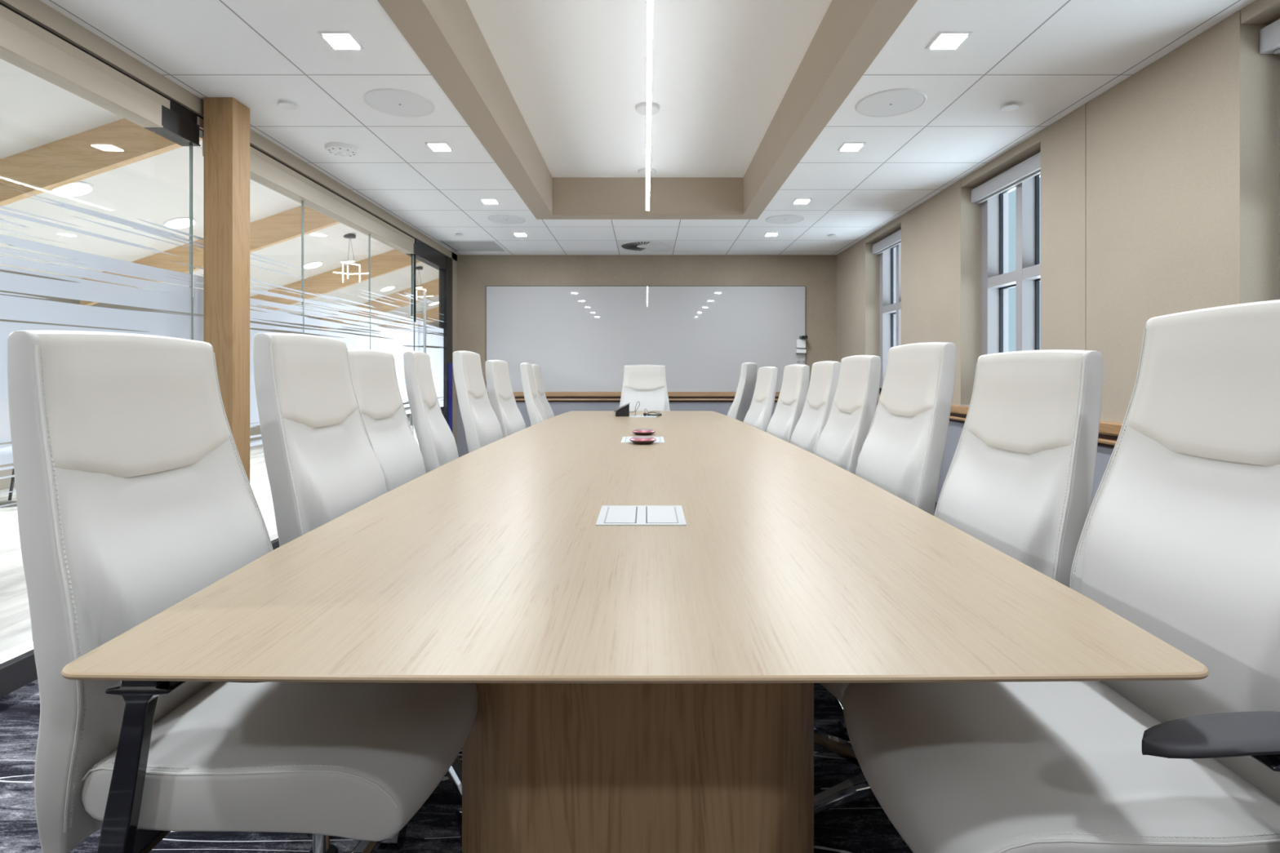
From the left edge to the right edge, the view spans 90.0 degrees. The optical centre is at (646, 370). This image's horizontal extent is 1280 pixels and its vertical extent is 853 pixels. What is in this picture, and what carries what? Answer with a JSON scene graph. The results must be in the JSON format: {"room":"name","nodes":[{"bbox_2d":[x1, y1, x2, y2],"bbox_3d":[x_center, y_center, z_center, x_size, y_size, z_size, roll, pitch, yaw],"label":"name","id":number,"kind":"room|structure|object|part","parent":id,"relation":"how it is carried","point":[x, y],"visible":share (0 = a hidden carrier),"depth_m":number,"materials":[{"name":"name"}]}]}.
{"room":"conference room","nodes":[
{"label":"conference room","id":0,"kind":"room"},
{"bbox_2d":[0,58,439,333],"bbox_3d":[-4.110,-1.594,7.100,3.780,1.347,19.800,0,0,0],"label":"ceiling","id":1,"kind":"structure","parent":0,"point":[35,112],"depth_m":5.62,"materials":[{"name":"white paint"}]},
{"bbox_2d":[49,181,94,195],"bbox_3d":[-4.480,-1.417,4.991,0.257,0.091,0.269,0,0,5],"label":"recessed light","id":2,"kind":"object","parent":1,"relation":"in","point":[78,188],"visible":0.78,"depth_m":4.99,"materials":[{"name":"white plastic"}]},
{"bbox_2d":[0,118,202,205],"bbox_3d":[-4.110,-1.399,4.400,3.780,1.537,0.060,0,0,0],"label":"ceiling beam","id":3,"kind":"structure","parent":1,"relation":"attached to","point":[122,142],"depth_m":4.37,"materials":[{"name":"brown wood"}]},
{"bbox_2d":[163,217,196,228],"bbox_3d":[-4.480,-1.417,6.148,0.257,0.091,0.269,0,0,5],"label":"recessed light","id":4,"kind":"object","parent":1,"relation":"in","point":[180,222],"visible":0.88,"depth_m":6.11,"materials":[{"name":"white plastic"}]},
{"bbox_2d":[80,204,340,306],"bbox_3d":[-4.110,-1.399,6.690,3.780,1.537,0.060,0,0,0],"label":"ceiling beam","id":5,"kind":"structure","parent":1,"relation":"attached to","point":[286,225],"depth_m":6.66,"materials":[{"name":"brown wood"}]},
{"bbox_2d":[303,261,323,268],"bbox_3d":[-4.480,-1.417,8.584,0.257,0.091,0.269,0,0,5],"label":"recessed light","id":6,"kind":"object","parent":1,"relation":"in","point":[314,264],"visible":0.89,"depth_m":8.56,"materials":[{"name":"white plastic"}]},
{"bbox_2d":[249,248,421,312],"bbox_3d":[-4.110,-1.399,9.110,3.780,1.537,0.060,0,0,0],"label":"ceiling beam","id":7,"kind":"structure","parent":1,"relation":"attached to","point":[394,260],"depth_m":9.08,"materials":[{"name":"brown wood"}]},
{"bbox_2d":[333,233,368,282],"bbox_3d":[-3.674,-1.389,7.941,0.436,0.607,0.157,0,0,0],"label":"pendant light","id":8,"kind":"object","parent":1,"relation":"hanging from","point":[350,236],"visible":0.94,"depth_m":7.93,"materials":[{"name":"grey metal"}]},
{"bbox_2d":[320,278,439,331],"bbox_3d":[-4.110,-1.399,11.580,3.780,1.537,0.060,0,0,0],"label":"ceiling beam","id":9,"kind":"structure","parent":1,"relation":"attached to","point":[432,287],"depth_m":11.55,"materials":[{"name":"brown wood"}]},
{"bbox_2d":[379,285,395,291],"bbox_3d":[-4.480,-1.417,11.061,0.257,0.091,0.269,0,0,5],"label":"recessed light","id":10,"kind":"object","parent":1,"relation":"in","point":[389,287],"visible":1,"depth_m":11.02,"materials":[{"name":"white plastic"}]},
{"bbox_2d":[377,306,439,337],"bbox_3d":[-4.110,-1.399,14.030,3.780,1.537,0.060,0,0,0],"label":"ceiling beam","id":11,"kind":"structure","parent":1,"relation":"attached to","point":[431,313],"depth_m":14.00,"materials":[{"name":"brown wood"}]},
{"bbox_2d":[405,266,433,298],"bbox_3d":[-3.694,-1.385,10.391,0.436,0.601,0.157,0,0,0],"label":"pendant light","id":12,"kind":"object","parent":1,"relation":"hanging from","point":[418,268],"visible":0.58,"depth_m":10.39,"materials":[{"name":"grey metal"}]},
{"bbox_2d":[427,301,439,305],"bbox_3d":[-4.480,-1.417,13.502,0.257,0.091,0.269,0,0,5],"label":"recessed light","id":13,"kind":"object","parent":1,"relation":"in","point":[437,302],"visible":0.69,"depth_m":13.46,"materials":[{"name":"white plastic"}]},
{"bbox_2d":[0,269,439,489],"bbox_3d":[-4.085,-0.660,7.100,3.830,3.500,20.000,0,0,0],"label":"wall","id":14,"kind":"structure","parent":0,"point":[5,483],"depth_m":7.26,"materials":[{"name":"grey paint"}]},
{"bbox_2d":[0,0,457,446],"bbox_3d":[-2.225,-0.667,2.765,0.130,3.514,9.130,0,0,0],"label":"wall","id":15,"kind":"structure","parent":0,"point":[37,11],"depth_m":2.83,"materials":[{"name":"beige paint"}]},
{"bbox_2d":[0,145,191,506],"bbox_3d":[-2.200,-0.055,2.046,0.011,2.090,2.084,0,0,0],"label":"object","id":16,"kind":"structure","parent":15,"relation":"in","point":[176,298],"depth_m":2.50,"materials":[{"name":"clear glass"}]},
{"bbox_2d":[0,532,279,697],"bbox_3d":[-2.200,1.036,2.115,0.100,0.108,7.830,0,0,0],"label":"baseboard","id":17,"kind":"structure","parent":15,"relation":"attached to","point":[18,669],"depth_m":2.20,"materials":[{"name":"grey"}]},
{"bbox_2d":[0,2,413,238],"bbox_3d":[-2.230,-1.217,2.765,0.080,0.062,9.130,0,0,0],"label":"window frame","id":18,"kind":"structure","parent":15,"relation":"attached to","point":[201,131],"depth_m":2.80,"materials":[{"name":"black metal"}]},
{"bbox_2d":[191,146,302,446],"bbox_3d":[-2.200,-0.055,3.592,0.011,2.090,0.996,0,0,0],"label":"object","id":19,"kind":"structure","parent":15,"relation":"in","point":[271,315],"depth_m":3.59,"materials":[{"name":"clear glass"}]},
{"bbox_2d":[169,100,452,424],"bbox_3d":[-2.206,-0.075,5.030,0.088,2.330,4.200,0,0,0],"label":"door frame","id":20,"kind":"structure","parent":15,"relation":"attached to","point":[445,276],"depth_m":6.93,"materials":[{"name":"black metal"}]},
{"bbox_2d":[302,200,369,349],"bbox_3d":[-2.200,-0.055,4.587,0.011,2.090,0.982,0,0,0],"label":"window","id":21,"kind":"structure","parent":15,"relation":"in","point":[353,341],"depth_m":4.58,"materials":[{"name":"clear glass"}]},
{"bbox_2d":[369,233,413,435],"bbox_3d":[-2.200,-0.055,5.557,0.011,2.090,0.946,0,0,0],"label":"window","id":22,"kind":"structure","parent":15,"relation":"in","point":[394,345],"depth_m":5.63,"materials":[{"name":"clear glass"}]},
{"bbox_2d":[409,291,443,425],"bbox_3d":[-2.200,-0.003,6.487,0.155,2.165,0.865,0,0,0],"label":"door","id":23,"kind":"structure","parent":15,"relation":"in","point":[436,355],"depth_m":6.55,"materials":[{"name":"clear glass"}]},
{"bbox_3d":[-2.239,-0.115,6.160,0.078,1.290,0.026,0,0,0],"label":"handle","id":24,"kind":"part","parent":23,"relation":"part of","materials":[{"name":"silver metal"}]},
{"bbox_3d":[-2.161,-0.115,6.160,0.078,1.290,0.026,0,0,0],"label":"handle","id":25,"kind":"part","parent":23,"relation":"part of","materials":[{"name":"silver metal"}]},
{"bbox_2d":[448,363,452,432],"bbox_3d":[-2.163,0.495,7.040,0.015,1.150,0.140,0,0,0],"label":"panel","id":26,"kind":"object","parent":15,"relation":"attached to","point":[450,365],"visible":0.56,"depth_m":7.02,"materials":[{"name":"blue"}]},
{"bbox_2d":[0,414,912,852],"bbox_3d":[-1.762,1.115,7.100,8.475,0.050,19.800,0,0,0],"label":"floor","id":27,"kind":"structure","parent":0,"point":[862,825],"depth_m":1.62,"materials":[{"name":"carpet"}]},
{"bbox_2d":[8,464,14,500],"bbox_3d":[-5.050,0.671,5.300,0.481,0.842,0.462,0,0,-29],"label":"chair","id":28,"kind":"object","parent":27,"relation":"on","point":[12,481],"visible":0.05,"depth_m":5.37,"materials":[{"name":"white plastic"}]},
{"bbox_2d":[203,97,249,482],"bbox_3d":[-2.075,-0.117,3.167,0.142,2.414,0.138,0,0,0],"label":"column","id":29,"kind":"structure","parent":27,"relation":"on","point":[226,120],"depth_m":3.10,"materials":[{"name":"brown wood"}]},
{"bbox_2d":[7,329,477,852],"bbox_3d":[-0.618,0.511,1.175,0.710,1.158,0.639,0,0,0],"label":"chair","id":30,"kind":"object","parent":27,"relation":"on","point":[135,496],"visible":0.78,"depth_m":0.98,"materials":[{"name":"white leather"}]},
{"bbox_3d":[-0.875,0.326,1.160,0.196,0.787,0.500,0,0,0],"label":"backrest","id":31,"kind":"part","parent":30,"relation":"part of","materials":[{"name":"white leather"}]},
{"bbox_3d":[-0.704,0.555,0.966,0.108,0.282,0.189,0,0,0],"label":"armrest","id":32,"kind":"part","parent":30,"relation":"part of","materials":[{"name":"black plastic"}]},
{"bbox_3d":[-0.575,0.618,1.160,0.506,0.131,0.500,0,0,0],"label":"seat","id":33,"kind":"part","parent":30,"relation":"part of","materials":[{"name":"white leather"}]},
{"bbox_3d":[-0.590,1.001,1.335,0.052,0.047,0.280,0,0,0],"label":"leg","id":34,"kind":"part","parent":30,"relation":"part of","materials":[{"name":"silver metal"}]},
{"bbox_2d":[253,333,462,839],"bbox_3d":[-0.613,0.495,1.767,0.710,1.189,0.639,0,0,0],"label":"chair","id":35,"kind":"object","parent":27,"relation":"on","point":[322,464],"visible":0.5,"depth_m":1.62,"materials":[{"name":"white leather"}]},
{"bbox_3d":[-0.870,0.294,1.752,0.196,0.787,0.500,0,0,0],"label":"backrest","id":36,"kind":"part","parent":35,"relation":"part of","materials":[{"name":"white leather"}]},
{"bbox_3d":[-0.484,1.001,1.609,0.052,0.047,0.280,0,0,-35],"label":"leg","id":37,"kind":"part","parent":35,"relation":"part of","materials":[{"name":"silver metal"}]},
{"bbox_2d":[347,348,426,492],"bbox_3d":[-0.698,0.506,2.345,0.710,1.167,0.639,0,0,0],"label":"chair","id":38,"kind":"object","parent":27,"relation":"on","point":[397,452],"visible":0.34,"depth_m":2.31,"materials":[{"name":"white leather"}]},
{"bbox_2d":[403,351,458,473],"bbox_3d":[-0.713,0.501,2.937,0.710,1.177,0.639,0,0,-10],"label":"chair","id":39,"kind":"object","parent":27,"relation":"on","point":[436,440],"visible":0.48,"depth_m":2.69,"materials":[{"name":"white leather"}]},
{"bbox_2d":[452,351,502,453],"bbox_3d":[-0.647,0.492,3.470,0.710,1.195,0.639,0,0,-1],"label":"chair","id":40,"kind":"object","parent":27,"relation":"on","point":[482,426],"visible":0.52,"depth_m":3.28,"materials":[{"name":"white leather"}]},
{"bbox_2d":[484,360,526,437],"bbox_3d":[-0.625,0.511,4.059,0.710,1.157,0.639,0,0,1],"label":"chair","id":41,"kind":"object","parent":27,"relation":"on","point":[501,397],"visible":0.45,"depth_m":3.91,"materials":[{"name":"white leather"}]},
{"bbox_2d":[520,362,547,426],"bbox_3d":[-0.549,0.516,4.661,0.710,1.147,0.639,0,0,-5],"label":"chair","id":42,"kind":"object","parent":27,"relation":"on","point":[536,413],"visible":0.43,"depth_m":4.42,"materials":[{"name":"white leather"}]},
{"bbox_2d":[531,364,554,418],"bbox_3d":[-0.594,0.519,5.225,0.710,1.142,0.639,0,0,-2],"label":"chair","id":43,"kind":"object","parent":27,"relation":"on","point":[543,400],"visible":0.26,"depth_m":5.15,"materials":[{"name":"white leather"}]},
{"bbox_2d":[61,410,1208,852],"bbox_3d":[-0.028,0.718,3.138,1.463,0.743,4.815,0,0,0],"label":"conference table","id":44,"kind":"object","parent":27,"relation":"on","point":[645,634],"visible":0.93,"depth_m":1.18,"materials":[{"name":"brown wood"}]},
{"bbox_2d":[613,401,639,416],"bbox_3d":[-0.152,0.294,4.954,0.200,0.112,0.189,0,0,0],"label":"control panel","id":45,"kind":"object","parent":44,"relation":"on","point":[624,411],"visible":1,"depth_m":4.87,"materials":[{"name":"black plastic"}]},
{"bbox_2d":[629,435,656,444],"bbox_3d":[-0.018,0.331,3.065,0.129,0.032,0.129,0,0,0],"label":"puck","id":46,"kind":"object","parent":44,"relation":"on","point":[639,439],"visible":1,"depth_m":3.02,"materials":[{"name":"red plastic"}]},
{"bbox_2d":[631,428,655,435],"bbox_3d":[-0.016,0.334,3.500,0.129,0.032,0.129,0,0,0],"label":"puck","id":47,"kind":"object","parent":44,"relation":"on","point":[639,431],"visible":1,"depth_m":3.46,"materials":[{"name":"red plastic"}]},
{"bbox_2d":[643,408,662,416],"bbox_3d":[0.045,0.321,4.909,0.145,0.056,0.067,0,0,0],"label":"coiled cable","id":48,"kind":"object","parent":44,"relation":"on","point":[645,414],"visible":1,"depth_m":4.88,"materials":[{"name":"black plastic"}]},
{"bbox_2d":[619,364,670,410],"bbox_3d":[-0.005,0.516,5.938,0.639,1.147,0.710,0,0,0],"label":"chair","id":49,"kind":"object","parent":27,"relation":"on","point":[646,384],"visible":0.36,"depth_m":6.20,"materials":[{"name":"white leather"}]},
{"bbox_2d":[727,362,756,422],"bbox_3d":[0.533,0.511,5.314,0.710,1.157,0.639,0,0,21],"label":"chair","id":50,"kind":"object","parent":27,"relation":"on","point":[740,406],"visible":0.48,"depth_m":5.06,"materials":[{"name":"white leather"}]},
{"bbox_2d":[742,366,777,432],"bbox_3d":[0.542,0.530,4.527,0.710,1.119,0.639,0,0,-3],"label":"chair","id":51,"kind":"object","parent":27,"relation":"on","point":[758,415],"visible":0.38,"depth_m":4.40,"materials":[{"name":"white leather"}]},
{"bbox_2d":[766,364,809,443],"bbox_3d":[0.616,0.525,3.967,0.710,1.129,0.639,0,0,-3],"label":"chair","id":52,"kind":"object","parent":27,"relation":"on","point":[795,383],"visible":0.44,"depth_m":3.88,"materials":[{"name":"white leather"}]},
{"bbox_2d":[790,360,839,453],"bbox_3d":[0.630,0.519,3.385,0.710,1.141,0.639,0,0,0],"label":"chair","id":53,"kind":"object","parent":27,"relation":"on","point":[808,429],"visible":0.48,"depth_m":3.30,"materials":[{"name":"white leather"}]},
{"bbox_2d":[813,355,880,475],"bbox_3d":[0.609,0.511,2.785,0.710,1.157,0.639,0,0,0],"label":"chair","id":54,"kind":"object","parent":27,"relation":"on","point":[841,442],"visible":0.42,"depth_m":2.67,"materials":[{"name":"white leather"}]},
{"bbox_2d":[830,342,955,742],"bbox_3d":[0.617,0.497,2.170,0.710,1.185,0.639,0,0,-3],"label":"chair","id":55,"kind":"object","parent":27,"relation":"on","point":[901,454],"visible":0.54,"depth_m":2.07,"materials":[{"name":"white leather"}]},
{"bbox_3d":[0.596,1.001,2.008,0.052,0.047,0.280,0,0,-3],"label":"leg","id":56,"kind":"part","parent":55,"relation":"part of","materials":[{"name":"silver metal"}]},
{"bbox_3d":[0.872,0.298,2.198,0.196,0.787,0.500,0,0,-3],"label":"backrest","id":57,"kind":"part","parent":55,"relation":"part of","materials":[{"name":"white leather"}]},
{"bbox_2d":[813,349,1102,814],"bbox_3d":[0.645,0.519,1.562,0.710,1.141,0.639,0,0,-5],"label":"chair","id":58,"kind":"object","parent":27,"relation":"on","point":[1019,481],"visible":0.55,"depth_m":1.50,"materials":[{"name":"white leather"}]},
{"bbox_3d":[0.601,0.634,1.573,0.506,0.131,0.500,0,0,-5],"label":"seat","id":59,"kind":"part","parent":58,"relation":"part of","materials":[{"name":"white leather"}]},
{"bbox_3d":[0.504,1.001,1.709,0.052,0.047,0.280,0,0,-40],"label":"leg","id":60,"kind":"part","parent":58,"relation":"part of","materials":[{"name":"silver metal"}]},
{"bbox_3d":[0.453,1.001,1.509,0.280,0.047,0.052,0,0,-22],"label":"leg","id":61,"kind":"part","parent":58,"relation":"part of","materials":[{"name":"silver metal"}]},
{"bbox_3d":[0.900,0.343,1.596,0.196,0.787,0.500,0,0,-5],"label":"backrest","id":62,"kind":"part","parent":58,"relation":"part of","materials":[{"name":"white leather"}]},
{"bbox_2d":[842,299,1279,852],"bbox_3d":[0.648,0.490,1.005,0.710,1.199,0.639,0,0,0],"label":"chair","id":63,"kind":"object","parent":27,"relation":"on","point":[1180,539],"visible":0.86,"depth_m":0.95,"materials":[{"name":"white leather"}]},
{"bbox_3d":[0.605,0.615,1.020,0.506,0.131,0.500,0,0,0],"label":"seat","id":64,"kind":"part","parent":63,"relation":"part of","materials":[{"name":"white leather"}]},
{"bbox_3d":[0.905,0.284,1.020,0.196,0.787,0.500,0,0,0],"label":"backrest","id":65,"kind":"part","parent":63,"relation":"part of","materials":[{"name":"white leather"}]},
{"bbox_3d":[0.769,0.573,0.826,0.108,0.282,0.189,0,0,0],"label":"armrest","id":66,"kind":"part","parent":63,"relation":"part of","materials":[{"name":"black plastic"}]},
{"bbox_2d":[457,254,836,457],"bbox_3d":[0.092,-0.167,7.390,4.765,2.514,0.120,0,0,0],"label":"wall","id":67,"kind":"structure","parent":0,"point":[818,273],"depth_m":7.33,"materials":[{"name":"grey"}]},
{"bbox_2d":[487,391,780,401],"bbox_3d":[0.013,0.299,7.312,4.325,0.119,0.036,0,0,0],"label":"chair rail","id":68,"kind":"object","parent":67,"relation":"attached to","point":[519,396],"depth_m":7.30,"materials":[{"name":"brown wood"}]},
{"bbox_2d":[485,285,805,391],"bbox_3d":[-0.010,-0.359,7.319,3.652,1.216,0.022,0,0,0],"label":"whiteboard","id":69,"kind":"object","parent":67,"relation":"attached to","point":[580,338],"visible":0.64,"depth_m":7.31,"materials":[{"name":"white glass"}]},
{"bbox_2d":[795,349,805,353],"bbox_3d":[1.752,-0.220,7.277,0.107,0.042,0.060,0,0,0],"label":"marker tray","id":70,"kind":"object","parent":69,"relation":"attached to","point":[797,351],"visible":1,"depth_m":7.25,"materials":[{"name":"white plastic"}]},
{"bbox_2d":[795,339,805,347],"bbox_3d":[1.756,-0.305,7.285,0.099,0.092,0.045,0,0,0],"label":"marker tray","id":71,"kind":"object","parent":69,"relation":"attached to","point":[799,343],"visible":1,"depth_m":7.26,"materials":[{"name":"white plastic"}]},
{"bbox_2d":[40,0,1255,254],"bbox_3d":[0.003,-1.339,2.765,4.385,0.030,9.130,0,0,0],"label":"ceiling","id":72,"kind":"structure","parent":0,"point":[1050,59],"depth_m":3.10,"materials":[{"name":"tile"}]},
{"bbox_2d":[277,101,297,110],"bbox_3d":[-1.780,-1.315,3.170,0.086,0.018,0.086,0,0,0],"label":"cap","id":73,"kind":"object","parent":72,"relation":"attached to","point":[284,104],"visible":1,"depth_m":3.16,"materials":[{"name":"white plastic"}]},
{"bbox_2d":[317,31,364,48],"bbox_3d":[-1.221,-1.323,2.562,0.128,0.005,0.128,0,0,0],"label":"recessed light","id":74,"kind":"object","parent":72,"relation":"in","point":[335,39],"visible":1,"depth_m":2.56,"materials":[{"name":"white plastic"}]},
{"bbox_2d":[324,142,359,155],"bbox_3d":[-1.810,-1.300,3.800,0.184,0.047,0.184,0,0,0],"label":"smoke detector","id":75,"kind":"object","parent":72,"relation":"attached to","point":[340,148],"visible":1,"depth_m":3.76,"materials":[{"name":"white plastic"}]},
{"bbox_2d":[363,88,435,116],"bbox_3d":[-1.221,-1.320,3.168,0.330,0.008,0.330,0,0,0],"label":"ceiling speaker","id":76,"kind":"object","parent":72,"relation":"attached to","point":[397,102],"visible":1,"depth_m":3.15,"materials":[{"name":"white plastic"}]},
{"bbox_2d":[425,142,453,150],"bbox_3d":[-1.221,-1.323,3.774,0.128,0.005,0.128,0,0,0],"label":"recessed light","id":77,"kind":"object","parent":72,"relation":"in","point":[433,145],"visible":1,"depth_m":3.76,"materials":[{"name":"white plastic"}]},
{"bbox_2d":[454,233,463,236],"bbox_3d":[-1.820,-1.315,6.200,0.086,0.018,0.086,0,0,0],"label":"cap","id":78,"kind":"object","parent":72,"relation":"attached to","point":[456,234],"visible":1,"depth_m":6.19,"materials":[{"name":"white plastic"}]},
{"bbox_2d":[439,240,507,251],"bbox_3d":[-1.829,-1.321,6.804,0.580,0.007,0.580,0,0,0],"label":"tile","id":79,"kind":"object","parent":72,"relation":"in","point":[457,246],"visible":1,"depth_m":6.79,"materials":[{"name":"white"}]},
{"bbox_3d":[-2.091,-1.319,6.804,0.025,0.003,0.560,0,0,0],"label":"frame","id":80,"kind":"part","parent":79,"relation":"part of","materials":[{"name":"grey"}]},
{"bbox_2d":[479,198,500,203],"bbox_3d":[-1.221,-1.323,4.986,0.128,0.005,0.128,0,0,0],"label":"recessed light","id":81,"kind":"object","parent":72,"relation":"in","point":[483,200],"visible":1,"depth_m":4.98,"materials":[{"name":"white plastic"}]},
{"bbox_2d":[487,214,525,223],"bbox_3d":[-1.221,-1.320,5.592,0.330,0.008,0.330,0,0,0],"label":"ceiling speaker","id":82,"kind":"object","parent":72,"relation":"attached to","point":[502,219],"visible":1,"depth_m":5.58,"materials":[{"name":"white plastic"}]},
{"bbox_2d":[512,232,528,235],"bbox_3d":[-1.221,-1.323,6.198,0.128,0.005,0.128,0,0,0],"label":"recessed light","id":83,"kind":"object","parent":72,"relation":"in","point":[514,233],"visible":1,"depth_m":6.19,"materials":[{"name":"white plastic"}]},
{"bbox_2d":[617,240,675,251],"bbox_3d":[-0.006,-1.321,6.804,0.596,0.009,0.596,0,0,0],"label":"ceiling vent","id":84,"kind":"object","parent":72,"relation":"in","point":[623,245],"visible":1,"depth_m":6.75,"materials":[{"name":"white"}]},
{"bbox_2d":[377,0,917,219],"bbox_3d":[0.003,-1.479,3.172,1.926,0.318,4.830,0,0,0],"label":"bulkhead","id":85,"kind":"object","parent":72,"relation":"attached to","point":[446,35],"visible":0.91,"depth_m":3.53,"materials":[{"name":"beige paint"}]},
{"bbox_2d":[763,232,779,235],"bbox_3d":[1.209,-1.323,6.198,0.128,0.005,0.128,0,0,0],"label":"recessed light","id":86,"kind":"object","parent":72,"relation":"in","point":[766,233],"visible":1,"depth_m":6.21,"materials":[{"name":"white plastic"}]},
{"bbox_2d":[765,214,804,223],"bbox_3d":[1.209,-1.320,5.592,0.330,0.008,0.330,0,0,0],"label":"ceiling speaker","id":87,"kind":"object","parent":72,"relation":"attached to","point":[780,219],"visible":1,"depth_m":5.58,"materials":[{"name":"white plastic"}]},
{"bbox_2d":[791,198,812,203],"bbox_3d":[1.209,-1.323,4.986,0.128,0.005,0.128,0,0,0],"label":"recessed light","id":88,"kind":"object","parent":72,"relation":"in","point":[796,200],"visible":1,"depth_m":4.97,"materials":[{"name":"white plastic"}]},
{"bbox_2d":[828,234,837,237],"bbox_3d":[1.815,-1.315,6.240,0.086,0.018,0.086,0,0,0],"label":"cap","id":89,"kind":"object","parent":72,"relation":"attached to","point":[830,235],"visible":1,"depth_m":6.23,"materials":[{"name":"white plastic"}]},
{"bbox_2d":[837,142,866,150],"bbox_3d":[1.209,-1.323,3.774,0.128,0.005,0.128,0,0,0],"label":"recessed light","id":90,"kind":"object","parent":72,"relation":"in","point":[846,145],"visible":1,"depth_m":3.76,"materials":[{"name":"white plastic"}]},
{"bbox_2d":[855,88,927,116],"bbox_3d":[1.209,-1.320,3.168,0.330,0.008,0.330,0,0,0],"label":"ceiling speaker","id":91,"kind":"object","parent":72,"relation":"attached to","point":[892,102],"visible":1,"depth_m":3.15,"materials":[{"name":"white plastic"}]},
{"bbox_2d":[925,31,973,48],"bbox_3d":[1.209,-1.323,2.562,0.128,0.005,0.128,0,0,0],"label":"recessed light","id":92,"kind":"object","parent":72,"relation":"in","point":[944,39],"visible":1,"depth_m":2.56,"materials":[{"name":"white plastic"}]},
{"bbox_2d":[1000,102,1019,111],"bbox_3d":[1.810,-1.315,3.190,0.086,0.018,0.086,0,0,0],"label":"cap","id":93,"kind":"object","parent":72,"relation":"attached to","point":[1011,106],"visible":1,"depth_m":3.18,"materials":[{"name":"white plastic"}]},
{"bbox_2d":[466,0,831,177],"bbox_3d":[0.003,-1.658,3.172,1.926,0.040,4.830,0,0,0],"label":"ceiling","id":94,"kind":"structure","parent":0,"point":[575,71],"depth_m":3.53,"materials":[{"name":"white paint"}]},
{"bbox_2d":[635,0,659,210],"bbox_3d":[0.009,-1.480,3.369,0.148,0.316,3.899,0,0,0],"label":"linear pendant light","id":95,"kind":"object","parent":94,"relation":"hanging from","point":[648,108],"visible":1,"depth_m":3.38,"materials":[{"name":"white plastic"}]},
{"bbox_2d":[645,159,648,210],"bbox_3d":[0.004,-1.325,4.645,0.019,0.005,1.282,0,0,0],"label":"diffuser","id":96,"kind":"object","parent":95,"relation":"attached to","point":[646,160],"depth_m":4.52,"materials":[{"name":"white plastic"}]},
{"bbox_2d":[646,57,651,159],"bbox_3d":[0.009,-1.325,3.355,0.019,0.005,1.282,0,0,0],"label":"diffuser","id":97,"kind":"object","parent":95,"relation":"attached to","point":[648,60],"depth_m":3.15,"materials":[{"name":"white plastic"}]},
{"bbox_2d":[647,0,653,57],"bbox_3d":[0.015,-1.325,2.065,0.019,0.005,1.282,0,0,0],"label":"diffuser","id":98,"kind":"object","parent":95,"relation":"attached to","point":[650,2],"depth_m":2.47,"materials":[{"name":"white plastic"}]},
{"bbox_2d":[836,0,1279,506],"bbox_3d":[2.325,-0.167,2.765,0.300,2.514,9.130,0,0,0],"label":"wall","id":99,"kind":"structure","parent":0,"point":[1159,192],"depth_m":2.90,"materials":[{"name":"beige paint"}]},
{"bbox_2d":[878,243,901,396],"bbox_3d":[2.312,-0.511,5.918,0.297,1.516,0.896,0,0,0],"label":"window","id":100,"kind":"structure","parent":99,"relation":"in","point":[890,259],"depth_m":6.29,"materials":[{"name":"glass"}]},
{"bbox_2d":[872,229,901,254],"bbox_3d":[2.278,-1.197,5.918,0.072,0.102,0.888,0,0,0],"label":"roller blind","id":101,"kind":"object","parent":100,"relation":"attached to","point":[895,238],"visible":0.56,"depth_m":5.97,"materials":[{"name":"grey fabric"}]},
{"bbox_2d":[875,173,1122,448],"bbox_3d":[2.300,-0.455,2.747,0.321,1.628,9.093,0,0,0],"label":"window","id":102,"kind":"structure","parent":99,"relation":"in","point":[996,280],"depth_m":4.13,"materials":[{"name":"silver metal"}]},
{"bbox_2d":[970,151,1040,204],"bbox_3d":[2.278,-1.197,3.984,0.072,0.102,0.890,0,0,0],"label":"roller blind","id":103,"kind":"object","parent":102,"relation":"attached to","point":[1030,167],"visible":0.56,"depth_m":3.98,"materials":[{"name":"grey"}]},
{"bbox_3d":[2.389,-0.517,3.984,0.142,1.504,0.898,0,0,0],"label":"frame","id":104,"kind":"part","parent":102,"relation":"part of","materials":[{"name":"silver metal"}]},
{"bbox_2d":[1259,18,1279,53],"bbox_3d":[2.278,-1.197,1.899,0.072,0.102,0.889,0,0,0],"label":"roller blind","id":105,"kind":"object","parent":99,"relation":"attached to","point":[1269,35],"visible":1,"depth_m":2.31,"materials":[{"name":"grey"}]},
{"bbox_2d":[1278,53,1279,299],"bbox_3d":[2.312,-0.511,1.899,0.297,1.516,0.897,0,0,0],"label":"window","id":106,"kind":"structure","parent":99,"relation":"in","point":[1279,53],"depth_m":2.34,"materials":[{"name":"silver metal"}]}
]}

